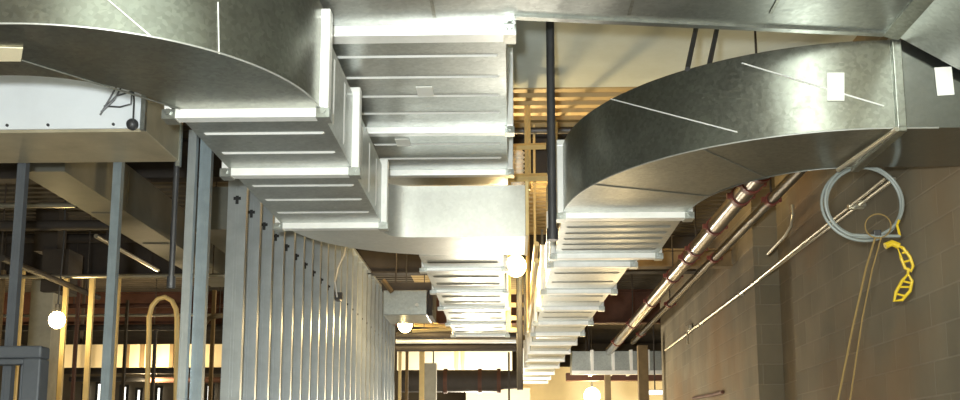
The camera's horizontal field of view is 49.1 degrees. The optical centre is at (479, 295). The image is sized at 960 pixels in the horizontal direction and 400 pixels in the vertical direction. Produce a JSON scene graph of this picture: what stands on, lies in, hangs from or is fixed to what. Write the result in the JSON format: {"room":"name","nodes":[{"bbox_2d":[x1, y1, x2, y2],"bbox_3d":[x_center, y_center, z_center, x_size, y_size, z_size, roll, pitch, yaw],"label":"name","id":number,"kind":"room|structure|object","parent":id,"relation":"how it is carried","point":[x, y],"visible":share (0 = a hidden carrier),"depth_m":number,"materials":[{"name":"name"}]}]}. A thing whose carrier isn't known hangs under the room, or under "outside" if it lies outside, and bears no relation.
{"room":"building construction site","nodes":[
{"label":"building construction site","id":0,"kind":"room"},
{"bbox_2d":[0,339,26,399],"bbox_3d":[-11.946,1.221,11.923,0.200,4.600,29.200,0,-9,2],"label":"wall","id":1,"kind":"structure","parent":0,"point":[2,340],"depth_m":25.23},
{"bbox_2d":[144,295,179,399],"bbox_3d":[-3.328,0.893,11.004,0.402,1.837,0.052,0,-9,2],"label":"conduit","id":2,"kind":"object","parent":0,"point":[159,298],"visible":0.98,"depth_m":11.05,"materials":[{"name":"beige metal"}]},
{"bbox_2d":[57,343,660,399],"bbox_3d":[-1.314,3.489,25.927,20.200,4.600,0.200,0,-9,2],"label":"wall","id":3,"kind":"structure","parent":0,"point":[168,388],"depth_m":26.16,"materials":[{"name":"paint"}]},
{"bbox_2d":[0,20,855,344],"bbox_3d":[-1.755,-1.247,11.850,20.600,0.250,29.280,0,-9,2],"label":"ceiling","id":4,"kind":"structure","parent":0,"point":[586,54],"depth_m":8.28,"materials":[{"name":"concrete"}]},
{"bbox_2d":[0,202,75,207],"bbox_3d":[-4.131,-1.143,9.432,1.042,0.728,0.048,0,-9,2],"label":"pipe","id":5,"kind":"object","parent":4,"relation":"hanging from","point":[2,205],"visible":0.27,"depth_m":9.35,"materials":[{"name":"metal"}]},
{"bbox_2d":[0,215,100,299],"bbox_3d":[-4.203,-0.730,10.482,0.060,1.209,2.200,0,-9,2],"label":"pipe","id":6,"kind":"object","parent":4,"relation":"hanging from","point":[3,258],"visible":0.61,"depth_m":10.39,"materials":[{"name":"metal"}]},
{"bbox_2d":[0,220,109,230],"bbox_3d":[-4.260,-1.008,10.124,1.478,0.773,0.100,0,-9,2],"label":"pipe","id":7,"kind":"object","parent":4,"relation":"hanging from","point":[31,225],"visible":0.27,"depth_m":10.02,"materials":[{"name":"metal"}]},
{"bbox_2d":[48,200,65,328],"bbox_3d":[-4.242,-0.483,10.646,0.160,1.643,0.158,0,-9,2],"label":"work light","id":8,"kind":"object","parent":4,"relation":"hanging from","point":[56,320],"visible":0.98,"depth_m":10.52,"materials":[{"name":"beige"}]},
{"bbox_2d":[0,231,136,242],"bbox_3d":[-4.756,-0.776,13.344,3.238,0.203,0.120,0,-9,2],"label":"pipe","id":9,"kind":"object","parent":4,"relation":"hanging from","point":[29,238],"visible":0.22,"depth_m":13.30,"materials":[{"name":"metal"}]},
{"bbox_2d":[69,297,144,381],"bbox_3d":[-5.734,0.473,16.314,1.184,1.720,0.090,0,-9,2],"label":"pipe","id":10,"kind":"object","parent":4,"relation":"hanging from","point":[78,378],"visible":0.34,"depth_m":16.15,"materials":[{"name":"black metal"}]},
{"bbox_2d":[3,219,220,316],"bbox_3d":[-4.535,-0.348,12.812,3.087,1.218,0.036,0,-9,2],"label":"pipe","id":11,"kind":"object","parent":4,"relation":"hanging from","point":[4,315],"visible":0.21,"depth_m":12.70,"materials":[{"name":"metal"}]},
{"bbox_2d":[0,182,224,278],"bbox_3d":[-3.847,-0.729,10.775,2.523,1.116,0.044,0,-9,2],"label":"pipe","id":12,"kind":"object","parent":4,"relation":"hanging from","point":[64,276],"visible":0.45,"depth_m":10.68,"materials":[{"name":"metal"}]},
{"bbox_2d":[2,287,223,330],"bbox_3d":[-5.287,-0.055,14.967,3.656,1.107,0.090,0,-9,2],"label":"pipe","id":13,"kind":"object","parent":4,"relation":"hanging from","point":[82,327],"visible":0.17,"depth_m":14.84,"materials":[{"name":"metal"}]},
{"bbox_2d":[94,230,159,271],"bbox_3d":[-3.681,-0.824,11.090,0.044,0.829,1.800,0,-9,2],"label":"pipe","id":14,"kind":"object","parent":4,"relation":"hanging from","point":[96,236],"visible":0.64,"depth_m":11.03,"materials":[{"name":"metal"}]},
{"bbox_2d":[29,162,225,286],"bbox_3d":[-3.096,-0.943,10.103,0.352,0.908,4.950,0,-9,2],"label":"duct","id":15,"kind":"object","parent":4,"relation":"hanging from","point":[146,210],"visible":0.57,"depth_m":8.97,"materials":[{"name":"metal"}]},
{"bbox_2d":[57,367,220,373],"bbox_3d":[-5.142,0.389,16.107,2.845,1.618,0.100,0,-9,2],"label":"pipe","id":16,"kind":"object","parent":4,"relation":"hanging from","point":[134,370],"visible":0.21,"depth_m":15.95,"materials":[{"name":"metal"}]},
{"bbox_2d":[58,279,221,367],"bbox_3d":[-5.231,0.439,16.922,2.989,1.458,0.280,0,-9,2],"label":"bulkhead","id":17,"kind":"object","parent":4,"relation":"hanging from","point":[136,353],"visible":0.44,"depth_m":16.74,"materials":[{"name":"paint"}]},
{"bbox_2d":[68,233,223,307],"bbox_3d":[-4.293,-0.339,13.564,2.232,0.996,0.060,0,-9,2],"label":"pipe","id":18,"kind":"object","parent":4,"relation":"hanging from","point":[122,305],"visible":0.41,"depth_m":13.47,"materials":[{"name":"red metal"}]},
{"bbox_2d":[150,278,220,382],"bbox_3d":[-4.476,0.500,16.474,1.335,1.722,0.090,0,-9,2],"label":"pipe","id":19,"kind":"object","parent":4,"relation":"hanging from","point":[157,379],"visible":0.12,"depth_m":16.32,"materials":[{"name":"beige metal"}]},
{"bbox_2d":[195,187,227,253],"bbox_3d":[-2.208,-0.784,10.836,0.462,0.988,3.400,0,-9,2],"label":"duct","id":20,"kind":"object","parent":4,"relation":"hanging from","point":[218,233],"visible":0.02,"depth_m":9.12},
{"bbox_2d":[0,0,528,337],"bbox_3d":[-0.666,-0.975,8.098,2.407,1.486,9.673,-3,-10,18],"label":"duct","id":21,"kind":"object","parent":4,"relation":"hanging from","point":[263,84],"visible":0.98,"depth_m":4.69,"materials":[{"name":"metal"}]},
{"bbox_2d":[2,289,660,324],"bbox_3d":[-1.258,0.209,18.247,19.400,0.580,0.220,0,-9,2],"label":"steel beam","id":22,"kind":"structure","parent":4,"relation":"attached to","point":[618,308],"depth_m":18.33,"materials":[{"name":"metal"}]},
{"bbox_2d":[0,234,696,275],"bbox_3d":[-4.129,-0.520,13.993,13.920,0.500,0.200,0,-9,2],"label":"steel beam","id":23,"kind":"structure","parent":4,"relation":"attached to","point":[379,263],"depth_m":13.96,"materials":[{"name":"metal"}]},
{"bbox_2d":[0,134,774,183],"bbox_3d":[-4.257,-1.258,9.809,13.920,0.380,0.160,0,-9,2],"label":"steel beam","id":24,"kind":"structure","parent":4,"relation":"attached to","point":[151,171],"depth_m":9.74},
{"bbox_2d":[382,253,436,323],"bbox_3d":[-0.783,-0.423,11.813,0.549,1.389,0.770,0,-9,2],"label":"box","id":25,"kind":"object","parent":4,"relation":"hanging from","point":[409,302],"visible":0.89,"depth_m":11.38,"materials":[{"name":"paint"}]},
{"bbox_2d":[412,273,451,332],"bbox_3d":[-0.563,-0.289,12.428,0.472,1.456,0.040,0,-9,2],"label":"conduit","id":26,"kind":"object","parent":4,"relation":"hanging from","point":[448,328],"visible":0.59,"depth_m":12.30,"materials":[{"name":"beige metal"}]},
{"bbox_2d":[397,331,511,370],"bbox_3d":[-0.461,0.722,19.234,2.091,1.278,0.240,0,-9,2],"label":"bulkhead","id":27,"kind":"object","parent":4,"relation":"hanging from","point":[450,360],"visible":0.53,"depth_m":19.08,"materials":[{"name":"paint"}]},
{"bbox_2d":[396,343,515,351],"bbox_3d":[-0.301,-0.085,13.300,1.511,1.581,0.092,0,-9,2],"label":"pipe","id":28,"kind":"object","parent":4,"relation":"hanging from","point":[399,347],"visible":0.67,"depth_m":13.15,"materials":[{"name":"metal"}]},
{"bbox_2d":[396,338,515,343],"bbox_3d":[-0.299,-0.144,13.208,1.501,1.493,0.064,0,-9,2],"label":"pipe","id":29,"kind":"object","parent":4,"relation":"hanging from","point":[440,340],"visible":0.67,"depth_m":13.07,"materials":[{"name":"metal"}]},
{"bbox_2d":[396,331,515,337],"bbox_3d":[-0.297,-0.188,13.113,1.491,1.438,0.084,0,-9,2],"label":"pipe","id":30,"kind":"object","parent":4,"relation":"hanging from","point":[438,334],"visible":0.33,"depth_m":12.98,"materials":[{"name":"metal"}]},
{"bbox_2d":[401,323,516,392],"bbox_3d":[-0.309,0.642,16.932,1.882,1.855,0.397,0,-9,2],"label":"duct","id":31,"kind":"object","parent":4,"relation":"hanging from","point":[479,380],"visible":0.8,"depth_m":16.66,"materials":[{"name":"metal"}]},
{"bbox_2d":[507,255,525,276],"bbox_3d":[0.356,-0.760,10.450,0.200,1.160,0.197,0,-9,2],"label":"work light","id":32,"kind":"object","parent":4,"relation":"hanging from","point":[516,264],"visible":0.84,"depth_m":10.30,"materials":[{"name":"beige"}]},
{"bbox_2d":[507,255,527,331],"bbox_3d":[0.392,-0.412,11.102,0.222,1.598,0.060,0,-9,2],"label":"ladder","id":33,"kind":"object","parent":4,"relation":"hanging from","point":[509,317],"visible":0.45,"depth_m":11.00,"materials":[{"name":"beige metal"}]},
{"bbox_2d":[516,255,522,389],"bbox_3d":[0.403,0.259,10.689,0.059,1.394,0.059,3,-10,-20],"label":"rod","id":34,"kind":"object","parent":4,"relation":"hanging from","point":[519,289],"visible":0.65,"depth_m":10.65,"materials":[{"name":"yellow metal"}]},
{"bbox_2d":[523,182,525,334],"bbox_3d":[0.462,-0.424,10.919,0.026,1.672,0.026,-4,-10,24],"label":"rod","id":35,"kind":"object","parent":4,"relation":"hanging from","point":[524,256],"visible":0.5,"depth_m":10.84,"materials":[{"name":"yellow metal"}]},
{"bbox_2d":[508,105,546,189],"bbox_3d":[0.382,-1.247,8.785,0.351,0.731,0.091,0,-9,2],"label":"rack","id":36,"kind":"object","parent":4,"relation":"hanging from","point":[527,146],"visible":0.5,"depth_m":8.76,"materials":[{"name":"beige metal"}]},
{"bbox_2d":[511,150,524,184],"bbox_3d":[0.314,-0.902,8.852,0.130,0.665,0.132,0,-9,2],"label":"flexible duct","id":37,"kind":"object","parent":36,"relation":"attached to","point":[518,157],"visible":0.25,"depth_m":8.84,"materials":[{"name":"metal"}]},
{"bbox_2d":[527,258,538,332],"bbox_3d":[0.532,0.029,10.849,0.044,0.150,4.550,0,-9,2],"label":"conduit","id":38,"kind":"object","parent":4,"relation":"hanging from","point":[536,260],"visible":0.89,"depth_m":9.95,"materials":[{"name":"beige metal"}]},
{"bbox_2d":[528,124,538,311],"bbox_3d":[0.532,-0.646,10.958,0.044,1.222,4.550,0,-9,2],"label":"conduit","id":39,"kind":"object","parent":4,"relation":"hanging from","point":[536,244],"visible":0.63,"depth_m":9.27,"materials":[{"name":"beige metal"}]},
{"bbox_2d":[514,127,572,133],"bbox_3d":[0.644,-1.464,9.288,3.950,0.053,0.056,0,-9,2],"label":"pipe","id":40,"kind":"object","parent":4,"relation":"attached to","point":[534,130],"visible":0.02,"depth_m":9.27,"materials":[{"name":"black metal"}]},
{"bbox_2d":[546,22,557,240],"bbox_3d":[0.436,-1.154,6.457,0.117,1.658,0.120,0,-9,2],"label":"pipe","id":41,"kind":"object","parent":4,"relation":"hanging from","point":[552,230],"visible":1,"depth_m":6.41,"materials":[{"name":"black metal"}]},
{"bbox_2d":[584,334,599,399],"bbox_3d":[2.229,1.274,21.009,0.320,1.801,0.315,0,-9,2],"label":"work light","id":42,"kind":"object","parent":4,"relation":"hanging from","point":[591,393],"visible":0.94,"depth_m":20.79,"materials":[{"name":"beige"}]},
{"bbox_2d":[566,325,661,380],"bbox_3d":[3.378,0.974,20.516,3.408,1.365,0.200,0,-9,2],"label":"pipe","id":43,"kind":"object","parent":4,"relation":"hanging from","point":[569,377],"visible":0.26,"depth_m":20.35,"materials":[{"name":"red metal"}]},
{"bbox_2d":[570,326,661,375],"bbox_3d":[2.847,0.706,18.645,2.474,1.434,0.710,0,-9,2],"label":"duct","id":44,"kind":"object","parent":4,"relation":"hanging from","point":[590,362],"visible":0.55,"depth_m":18.28,"materials":[{"name":"metal"}]},
{"bbox_2d":[319,0,959,185],"bbox_3d":[0.902,-1.416,5.928,3.416,1.310,4.700,0,-9,2],"label":"duct","id":45,"kind":"object","parent":4,"relation":"hanging from","point":[434,78],"visible":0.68,"depth_m":5.03,"materials":[{"name":"metal"}]},
{"bbox_2d":[649,325,662,394],"bbox_3d":[2.990,0.790,18.013,0.320,1.803,0.220,0,-9,2],"label":"fluorescent fixture","id":46,"kind":"object","parent":4,"relation":"hanging from","point":[651,392],"visible":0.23,"depth_m":17.89,"materials":[{"name":"white metal"}]},
{"bbox_2d":[606,31,771,354],"bbox_3d":[2.068,-0.462,12.452,0.206,1.108,11.850,0,-9,2],"label":"insulated pipe","id":47,"kind":"object","parent":4,"relation":"hanging from","point":[740,196],"visible":0.74,"depth_m":9.57,"materials":[{"name":"silver metal"}]},
{"bbox_2d":[630,171,806,344],"bbox_3d":[2.468,-0.550,12.454,0.158,0.934,11.850,0,-9,2],"label":"pipe","id":48,"kind":"object","parent":4,"relation":"hanging from","point":[771,199],"visible":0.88,"depth_m":9.91,"materials":[{"name":"metal"}]},
{"bbox_2d":[523,28,959,383],"bbox_3d":[0.979,-0.256,12.664,2.023,1.446,15.496,1,-9,-5],"label":"duct","id":49,"kind":"object","parent":4,"relation":"hanging from","point":[637,165],"visible":0.91,"depth_m":5.54,"materials":[{"name":"metal"}]},
{"bbox_2d":[820,167,903,241],"bbox_3d":[2.116,-0.515,5.804,0.452,0.444,0.076,0,-9,2],"label":"cable coil","id":50,"kind":"object","parent":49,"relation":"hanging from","point":[828,186],"visible":0.9,"depth_m":5.80,"materials":[{"name":"grey"}]},
{"bbox_2d":[837,213,891,399],"bbox_3d":[2.045,0.239,5.677,0.413,1.388,0.045,-3,-10,17],"label":"rope","id":51,"kind":"object","parent":49,"relation":"hanging from","point":[875,238],"visible":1,"depth_m":5.69,"materials":[{"name":"brown"}]},
{"bbox_2d":[883,219,914,301],"bbox_3d":[2.269,-0.192,5.692,0.159,0.458,0.064,0,-9,2],"label":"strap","id":52,"kind":"object","parent":49,"relation":"hanging from","point":[888,244],"visible":1,"depth_m":5.67,"materials":[{"name":"yellow"}]},
{"bbox_2d":[660,36,959,399],"bbox_3d":[5.436,0.416,6.947,5.550,4.600,20.170,0,-9,2],"label":"wall","id":53,"kind":"structure","parent":0,"point":[787,337],"depth_m":8.11,"materials":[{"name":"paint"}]},
{"bbox_2d":[627,248,732,268],"bbox_3d":[2.052,-0.408,11.557,1.420,0.200,0.160,0,-9,2],"label":"steel beam","id":54,"kind":"structure","parent":53,"relation":"attached to","point":[666,263],"depth_m":11.53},
{"bbox_2d":[664,177,895,350],"bbox_3d":[2.754,0.084,11.540,0.072,0.260,10.014,0,-9,2],"label":"conduit","id":55,"kind":"object","parent":53,"relation":"attached to","point":[862,203],"visible":0.97,"depth_m":8.92,"materials":[{"name":"metal"}]},
{"bbox_2d":[767,204,794,254],"bbox_3d":[2.632,-0.572,9.216,0.026,0.256,0.910,0,-9,2],"label":"conduit","id":56,"kind":"object","parent":53,"relation":"attached to","point":[783,237],"visible":1,"depth_m":8.95,"materials":[{"name":"metal"}]},
{"bbox_2d":[758,177,886,279],"bbox_3d":[2.638,-0.451,8.284,0.106,0.052,3.440,0,-9,2],"label":"conduit","id":57,"kind":"object","parent":53,"relation":"attached to","point":[852,206],"visible":0.88,"depth_m":7.56,"materials":[{"name":"metal"}]},
{"bbox_3d":[-6.924,-2.662,3.110,10.800,0.250,11.270,0,-9,2],"label":"ceiling","id":58,"kind":"structure","parent":0,"visible":0},
{"bbox_2d":[0,75,182,166],"bbox_3d":[-2.592,-1.430,5.935,1.680,1.280,0.641,0,-9,2],"label":"box","id":59,"kind":"object","parent":58,"relation":"hanging from","point":[43,119],"visible":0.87,"depth_m":5.61,"materials":[{"name":"white metal"}]},
{"bbox_2d":[99,87,134,121],"bbox_3d":[-1.899,-1.014,5.510,0.196,0.209,0.018,0,-9,2],"label":"wire bundle","id":60,"kind":"object","parent":59,"relation":"attached to","point":[107,104],"visible":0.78,"depth_m":5.51,"materials":[{"name":"black metal"}]},
{"bbox_2d":[166,162,179,288],"bbox_3d":[-1.794,-1.023,6.250,0.048,1.983,0.050,0,-9,2],"label":"pipe","id":61,"kind":"object","parent":58,"relation":"hanging from","point":[171,279],"visible":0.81,"depth_m":6.13,"materials":[{"name":"black metal"}]},
{"bbox_3d":[-1.753,3.525,11.138,20.600,0.200,29.400,0,-9,2],"label":"floor","id":62,"kind":"structure","parent":0,"visible":0},
{"bbox_2d":[0,270,5,345],"bbox_3d":[-5.531,1.599,11.888,0.040,3.844,0.042,0,-9,2],"label":"stud","id":63,"kind":"object","parent":62,"relation":"on","point":[3,272],"visible":1,"depth_m":12.13,"materials":[{"name":"beige metal"}]},
{"bbox_2d":[0,163,29,399],"bbox_3d":[-2.709,0.865,5.967,0.050,3.400,0.052,0,-9,2],"label":"stud","id":64,"kind":"object","parent":62,"relation":"on","point":[22,180],"visible":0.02,"depth_m":6.11,"materials":[{"name":"grey metal"}]},
{"bbox_2d":[13,270,25,399],"bbox_3d":[-5.083,1.564,11.373,0.050,3.747,0.042,0,-9,2],"label":"stud","id":65,"kind":"object","parent":62,"relation":"on","point":[23,271],"visible":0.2,"depth_m":11.56,"materials":[{"name":"beige metal"}]},
{"bbox_2d":[0,346,49,399],"bbox_3d":[-3.015,1.409,5.782,1.116,2.267,0.120,0,-9,2],"label":"door frame","id":66,"kind":"structure","parent":62,"relation":"on","point":[33,361],"depth_m":5.88,"materials":[{"name":"grey metal"}]},
{"bbox_2d":[27,208,82,399],"bbox_3d":[-4.997,1.252,12.111,0.466,4.600,0.400,0,-9,2],"label":"square column","id":67,"kind":"structure","parent":62,"relation":"on","point":[48,243],"depth_m":12.20,"materials":[{"name":"concrete"}]},
{"bbox_2d":[56,279,69,399],"bbox_3d":[-4.299,1.557,10.641,0.045,3.527,0.042,0,-9,2],"label":"stud","id":68,"kind":"object","parent":62,"relation":"on","point":[59,392],"visible":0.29,"depth_m":10.79,"materials":[{"name":"beige metal"}]},
{"bbox_2d":[70,280,81,399],"bbox_3d":[-4.396,1.611,11.243,0.030,3.613,0.042,0,-9,2],"label":"stud","id":69,"kind":"object","parent":62,"relation":"on","point":[79,283],"visible":1,"depth_m":11.41,"materials":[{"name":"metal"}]},
{"bbox_2d":[82,279,95,399],"bbox_3d":[-4.026,1.551,10.634,0.050,3.536,0.042,0,-9,2],"label":"stud","id":70,"kind":"object","parent":62,"relation":"on","point":[91,298],"visible":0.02,"depth_m":10.79,"materials":[{"name":"beige metal"}]},
{"bbox_2d":[100,162,124,399],"bbox_3d":[-2.137,0.862,5.950,0.050,3.400,0.052,0,-9,2],"label":"stud","id":71,"kind":"object","parent":62,"relation":"on","point":[118,167],"visible":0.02,"depth_m":6.08,"materials":[{"name":"metal"}]},
{"bbox_2d":[112,278,120,399],"bbox_3d":[-3.895,1.585,11.030,0.045,3.597,0.042,0,-9,2],"label":"stud","id":72,"kind":"object","parent":62,"relation":"on","point":[119,279],"visible":0.51,"depth_m":11.20,"materials":[{"name":"beige metal"}]},
{"bbox_2d":[120,300,128,399],"bbox_3d":[-4.128,1.785,12.018,0.030,3.516,0.042,0,-9,2],"label":"stud","id":73,"kind":"object","parent":62,"relation":"on","point":[127,301],"visible":1,"depth_m":12.19,"materials":[{"name":"paint"}]},
{"bbox_2d":[150,330,157,399],"bbox_3d":[-3.937,2.007,12.483,0.035,3.227,0.042,0,-9,2],"label":"stud","id":74,"kind":"object","parent":62,"relation":"on","point":[152,391],"visible":1,"depth_m":12.66,"materials":[{"name":"paint"}]},
{"bbox_2d":[177,130,198,399],"bbox_3d":[-1.720,0.779,6.032,0.048,3.590,0.052,0,-9,2],"label":"stud","id":75,"kind":"object","parent":62,"relation":"on","point":[193,142],"visible":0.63,"depth_m":6.17,"materials":[{"name":"metal"}]},
{"bbox_2d":[189,140,213,399],"bbox_3d":[-1.653,0.788,6.089,0.070,3.590,0.052,0,-9,2],"label":"stud","id":76,"kind":"object","parent":62,"relation":"on","point":[201,278],"visible":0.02,"depth_m":6.22,"materials":[{"name":"metal"}]},
{"bbox_2d":[208,290,216,399],"bbox_3d":[-3.004,1.694,11.593,0.040,3.562,0.042,0,-9,2],"label":"stud","id":77,"kind":"object","parent":62,"relation":"on","point":[214,292],"visible":1,"depth_m":11.76,"materials":[{"name":"beige metal"}]},
{"bbox_2d":[398,352,401,399],"bbox_3d":[-1.181,2.404,15.277,0.044,3.337,0.044,0,-9,2],"label":"stud","id":78,"kind":"object","parent":62,"relation":"on","point":[399,353],"visible":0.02,"depth_m":15.46,"materials":[{"name":"beige metal"}]},
{"bbox_2d":[405,352,408,399],"bbox_3d":[-1.085,2.414,15.374,0.044,3.348,0.044,0,-9,2],"label":"stud","id":79,"kind":"object","parent":62,"relation":"on","point":[406,353],"visible":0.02,"depth_m":15.56,"materials":[{"name":"beige metal"}]},
{"bbox_2d":[419,352,424,399],"bbox_3d":[-0.846,2.385,15.081,0.073,3.313,0.073,0,-9,2],"label":"stud","id":80,"kind":"object","parent":62,"relation":"on","point":[421,354],"visible":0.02,"depth_m":15.25,"materials":[{"name":"beige metal"}]},
{"bbox_2d":[424,363,436,399],"bbox_3d":[-0.741,2.553,15.510,0.179,3.118,0.179,0,-9,2],"label":"column","id":81,"kind":"structure","parent":62,"relation":"on","point":[430,378],"depth_m":15.63,"materials":[{"name":"concrete"}]},
{"bbox_2d":[466,388,529,399],"bbox_3d":[0.347,3.296,19.979,1.229,3.078,0.100,0,-9,2],"label":"wall","id":82,"kind":"structure","parent":62,"relation":"on","point":[515,394],"depth_m":20.15,"materials":[{"name":"paint"}]},
{"bbox_2d":[523,367,662,399],"bbox_3d":[3.770,3.339,22.148,5.834,3.687,0.200,0,-9,2],"label":"wall","id":83,"kind":"structure","parent":62,"relation":"on","point":[557,388],"depth_m":22.31,"materials":[{"name":"paint"}]},
{"bbox_2d":[604,375,610,399],"bbox_3d":[2.259,2.951,18.358,0.105,3.241,0.105,0,-9,2],"label":"column","id":84,"kind":"structure","parent":62,"relation":"on","point":[607,378],"depth_m":18.53,"materials":[{"name":"beige metal"}]},
{"bbox_2d":[637,345,648,399],"bbox_3d":[2.627,2.542,16.717,0.159,3.525,0.159,0,-9,2],"label":"column","id":85,"kind":"structure","parent":62,"relation":"on","point":[642,350],"depth_m":16.86,"materials":[{"name":"wood"}]},
{"bbox_3d":[-1.554,3.464,11.446,0.150,0.020,9.600,0,-9,2],"label":"track","id":86,"kind":"object","parent":62,"relation":"on","visible":0},
{"bbox_2d":[220,179,248,399],"bbox_3d":[-1.696,0.690,7.139,0.132,4.080,0.053,0,-9,2],"label":"stud","id":87,"kind":"object","parent":86,"relation":"on","point":[238,193],"visible":0.62,"depth_m":7.23,"materials":[{"name":"metal"}]},
{"bbox_2d":[348,247,381,288],"bbox_3d":[-1.554,-0.588,12.102,0.150,0.030,9.600,0,-9,2],"label":"track","id":88,"kind":"object","parent":87,"relation":"on","point":[355,253],"visible":0.02,"depth_m":13.25,"materials":[{"name":"metal"}]},
{"bbox_2d":[241,190,261,399],"bbox_3d":[-1.683,0.755,7.540,0.132,4.080,0.053,0,-9,2],"label":"stud","id":89,"kind":"object","parent":86,"relation":"on","point":[252,283],"visible":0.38,"depth_m":7.64,"materials":[{"name":"grey"}]},
{"bbox_2d":[256,204,274,399],"bbox_3d":[-1.671,0.820,7.940,0.132,4.080,0.053,0,-9,2],"label":"stud","id":90,"kind":"object","parent":86,"relation":"on","point":[267,232],"visible":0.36,"depth_m":8.04,"materials":[{"name":"grey"}]},
{"bbox_2d":[269,217,284,399],"bbox_3d":[-1.659,0.884,8.341,0.132,4.080,0.053,0,-9,2],"label":"stud","id":91,"kind":"object","parent":86,"relation":"on","point":[279,237],"visible":0.36,"depth_m":8.43,"materials":[{"name":"grey"}]},
{"bbox_2d":[280,231,295,399],"bbox_3d":[-1.647,0.949,8.742,0.132,4.080,0.053,0,-9,2],"label":"stud","id":92,"kind":"object","parent":86,"relation":"on","point":[290,236],"visible":0.36,"depth_m":8.85,"materials":[{"name":"grey"}]},
{"bbox_2d":[291,233,304,399],"bbox_3d":[-1.635,1.014,9.142,0.132,4.080,0.053,0,-9,2],"label":"stud","id":93,"kind":"object","parent":86,"relation":"on","point":[300,240],"visible":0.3,"depth_m":9.25,"materials":[{"name":"grey"}]},
{"bbox_2d":[301,237,313,399],"bbox_3d":[-1.622,1.079,9.543,0.132,4.080,0.053,0,-9,2],"label":"stud","id":94,"kind":"object","parent":86,"relation":"on","point":[309,243],"visible":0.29,"depth_m":9.66,"materials":[{"name":"grey"}]},
{"bbox_2d":[310,240,321,399],"bbox_3d":[-1.610,1.144,9.943,0.132,4.080,0.053,0,-9,2],"label":"stud","id":95,"kind":"object","parent":86,"relation":"on","point":[314,370],"visible":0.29,"depth_m":10.07,"materials":[{"name":"grey"}]},
{"bbox_2d":[318,242,328,399],"bbox_3d":[-1.598,1.209,10.344,0.132,4.080,0.053,0,-9,2],"label":"stud","id":96,"kind":"object","parent":86,"relation":"on","point":[325,246],"visible":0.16,"depth_m":10.48,"materials":[{"name":"grey"}]},
{"bbox_2d":[325,244,335,399],"bbox_3d":[-1.586,1.274,10.745,0.132,4.080,0.053,0,-9,2],"label":"stud","id":97,"kind":"object","parent":86,"relation":"on","point":[332,248],"visible":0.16,"depth_m":10.89,"materials":[{"name":"grey"}]},
{"bbox_2d":[332,245,341,399],"bbox_3d":[-1.573,1.339,11.145,0.132,4.080,0.053,0,-9,2],"label":"stud","id":98,"kind":"object","parent":86,"relation":"on","point":[337,307],"visible":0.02,"depth_m":11.28,"materials":[{"name":"grey"}]},
{"bbox_2d":[339,246,347,399],"bbox_3d":[-1.561,1.403,11.546,0.132,4.080,0.053,0,-9,2],"label":"stud","id":99,"kind":"object","parent":86,"relation":"on","point":[345,259],"visible":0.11,"depth_m":11.69,"materials":[{"name":"grey"}]},
{"bbox_2d":[345,249,352,399],"bbox_3d":[-1.549,1.468,11.946,0.132,4.080,0.053,0,-9,2],"label":"stud","id":100,"kind":"object","parent":86,"relation":"on","point":[350,251],"visible":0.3,"depth_m":12.11,"materials":[{"name":"grey"}]},
{"bbox_2d":[350,256,357,399],"bbox_3d":[-1.537,1.533,12.347,0.132,4.080,0.053,0,-9,2],"label":"stud","id":101,"kind":"object","parent":86,"relation":"on","point":[355,258],"visible":0.41,"depth_m":12.51,"materials":[{"name":"grey"}]},
{"bbox_2d":[356,262,362,399],"bbox_3d":[-1.525,1.598,12.748,0.132,4.080,0.053,0,-9,2],"label":"stud","id":102,"kind":"object","parent":86,"relation":"on","point":[360,264],"visible":0.4,"depth_m":12.92,"materials":[{"name":"grey"}]},
{"bbox_2d":[361,268,367,399],"bbox_3d":[-1.512,1.663,13.148,0.132,4.080,0.053,0,-9,2],"label":"stud","id":103,"kind":"object","parent":86,"relation":"on","point":[365,270],"visible":0.27,"depth_m":13.31,"materials":[{"name":"grey"}]},
{"bbox_2d":[365,274,371,399],"bbox_3d":[-1.500,1.728,13.549,0.132,4.080,0.053,0,-9,2],"label":"stud","id":104,"kind":"object","parent":86,"relation":"on","point":[369,276],"visible":0.3,"depth_m":13.72,"materials":[{"name":"grey"}]},
{"bbox_2d":[370,279,375,399],"bbox_3d":[-1.488,1.792,13.949,0.132,4.080,0.053,0,-9,2],"label":"stud","id":105,"kind":"object","parent":86,"relation":"on","point":[372,348],"visible":0.27,"depth_m":14.13,"materials":[{"name":"grey"}]},
{"bbox_2d":[374,284,378,399],"bbox_3d":[-1.476,1.857,14.350,0.132,4.080,0.053,0,-9,2],"label":"stud","id":106,"kind":"object","parent":86,"relation":"on","point":[377,286],"visible":0.27,"depth_m":14.52,"materials":[{"name":"grey"}]},
{"bbox_2d":[378,289,382,399],"bbox_3d":[-1.464,1.922,14.751,0.132,4.080,0.053,0,-9,2],"label":"stud","id":107,"kind":"object","parent":86,"relation":"on","point":[380,290],"visible":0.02,"depth_m":14.92,"materials":[{"name":"grey"}]},
{"bbox_2d":[381,315,385,399],"bbox_3d":[-1.451,1.987,15.151,0.132,4.080,0.053,0,-9,2],"label":"stud","id":108,"kind":"object","parent":86,"relation":"on","point":[383,316],"visible":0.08,"depth_m":15.31,"materials":[{"name":"grey"}]},
{"bbox_2d":[385,319,388,399],"bbox_3d":[-1.439,2.052,15.552,0.132,4.080,0.053,0,-9,2],"label":"stud","id":109,"kind":"object","parent":86,"relation":"on","point":[387,321],"visible":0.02,"depth_m":15.71,"materials":[{"name":"grey"}]},
{"bbox_2d":[388,322,391,399],"bbox_3d":[-1.427,2.117,15.952,0.132,4.080,0.053,0,-9,2],"label":"stud","id":110,"kind":"object","parent":86,"relation":"on","point":[390,324],"visible":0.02,"depth_m":16.11,"materials":[{"name":"grey"}]},
{"bbox_2d":[391,324,394,399],"bbox_3d":[-1.415,2.182,16.353,0.132,4.080,0.053,0,-9,2],"label":"stud","id":111,"kind":"object","parent":86,"relation":"on","point":[393,325],"visible":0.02,"depth_m":16.52,"materials":[{"name":"grey"}]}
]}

